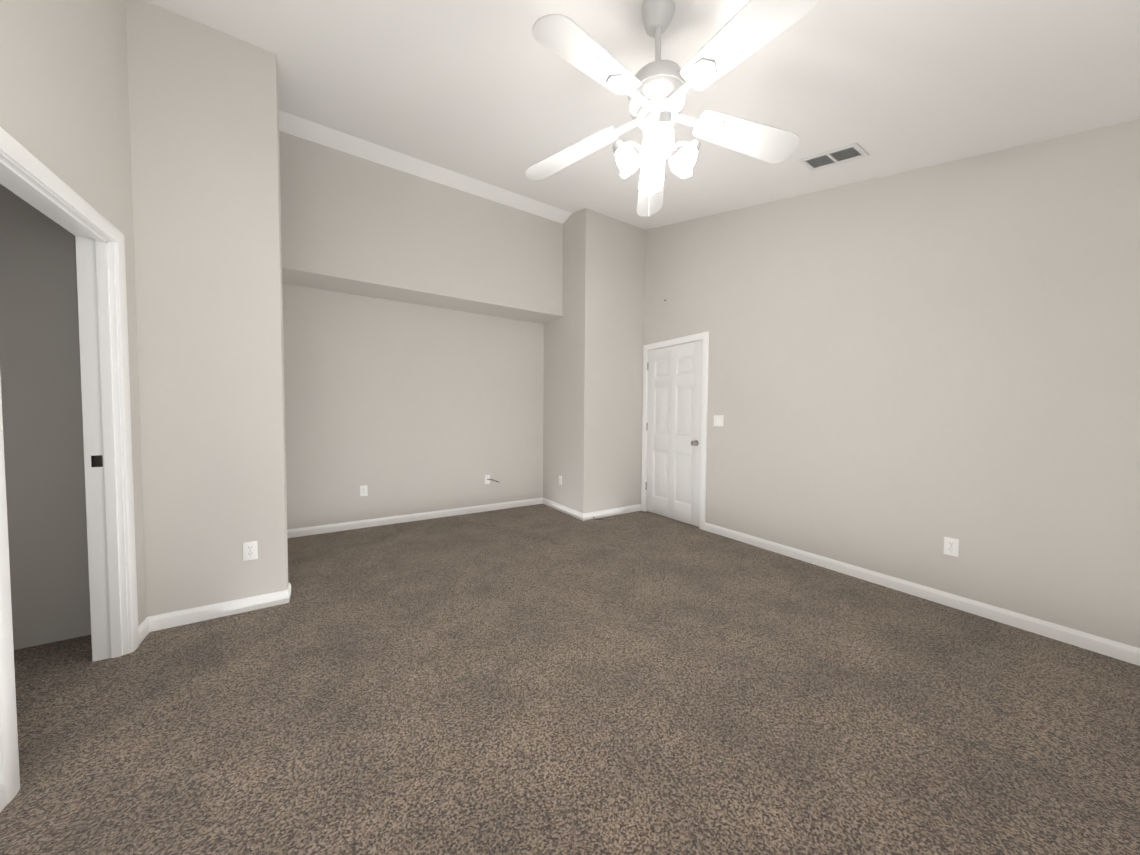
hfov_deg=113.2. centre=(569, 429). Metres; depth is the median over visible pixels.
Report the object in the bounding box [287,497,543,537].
baseboard
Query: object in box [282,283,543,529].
wall
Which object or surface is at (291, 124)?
ceiling band
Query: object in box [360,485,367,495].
outlet
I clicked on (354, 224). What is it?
wall
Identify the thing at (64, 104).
wall
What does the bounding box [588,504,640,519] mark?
baseboard
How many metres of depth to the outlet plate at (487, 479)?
4.77 m
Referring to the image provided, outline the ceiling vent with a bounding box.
[799,143,869,170]
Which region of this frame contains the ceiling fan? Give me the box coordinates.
[525,0,816,216]
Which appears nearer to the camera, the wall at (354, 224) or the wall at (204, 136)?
the wall at (204, 136)
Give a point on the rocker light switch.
(718, 420)
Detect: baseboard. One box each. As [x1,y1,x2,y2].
[0,782,5,811]
[140,585,290,636]
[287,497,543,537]
[540,498,587,520]
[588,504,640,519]
[704,522,1139,665]
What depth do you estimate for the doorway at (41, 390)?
1.95 m
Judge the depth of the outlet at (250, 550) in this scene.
2.32 m
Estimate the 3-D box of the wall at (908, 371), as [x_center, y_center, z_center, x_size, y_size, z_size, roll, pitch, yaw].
[2.138,-0.697,3.047,0.120,3.648,6.250,-1,2,-32]
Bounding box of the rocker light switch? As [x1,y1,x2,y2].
[714,415,723,425]
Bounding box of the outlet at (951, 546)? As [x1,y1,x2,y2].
[944,537,958,556]
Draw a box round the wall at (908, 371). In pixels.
[644,119,1139,647]
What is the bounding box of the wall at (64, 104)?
[0,0,146,625]
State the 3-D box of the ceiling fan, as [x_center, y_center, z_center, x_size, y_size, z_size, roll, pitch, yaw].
[0.385,-1.373,1.601,1.283,0.928,1.262,-1,2,-32]
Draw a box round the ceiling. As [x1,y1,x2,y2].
[146,0,1139,229]
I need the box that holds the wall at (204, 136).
[125,0,287,616]
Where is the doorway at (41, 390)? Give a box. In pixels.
[0,184,91,738]
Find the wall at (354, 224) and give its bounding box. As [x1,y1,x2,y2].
[279,131,562,323]
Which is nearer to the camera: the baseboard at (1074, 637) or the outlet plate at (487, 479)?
the baseboard at (1074, 637)
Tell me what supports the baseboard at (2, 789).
attached to the wall at (64, 104)
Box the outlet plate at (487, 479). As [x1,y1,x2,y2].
[485,475,499,483]
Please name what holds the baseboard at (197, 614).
attached to the wall at (204, 136)
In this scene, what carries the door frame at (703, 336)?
attached to the wall at (908, 371)
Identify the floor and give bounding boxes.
[0,504,1139,854]
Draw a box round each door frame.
[0,127,138,804]
[641,331,708,529]
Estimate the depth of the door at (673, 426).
4.39 m
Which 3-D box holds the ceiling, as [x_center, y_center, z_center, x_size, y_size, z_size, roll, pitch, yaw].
[0.295,-1.851,1.824,4.510,1.558,6.490,-1,2,-32]
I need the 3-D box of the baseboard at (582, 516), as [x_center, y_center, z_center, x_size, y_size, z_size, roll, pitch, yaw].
[-0.101,1.007,4.778,0.014,0.083,0.964,-1,2,-32]
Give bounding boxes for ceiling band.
[279,110,571,223]
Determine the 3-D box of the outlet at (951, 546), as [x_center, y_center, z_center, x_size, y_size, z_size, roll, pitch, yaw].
[2.474,0.763,2.437,0.007,0.115,0.070,-1,2,-32]
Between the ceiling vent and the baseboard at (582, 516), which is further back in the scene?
the baseboard at (582, 516)
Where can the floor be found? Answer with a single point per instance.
(536, 680)
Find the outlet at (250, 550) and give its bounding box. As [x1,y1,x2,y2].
[243,541,257,560]
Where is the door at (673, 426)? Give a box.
[646,340,702,526]
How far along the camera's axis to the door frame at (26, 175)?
1.82 m

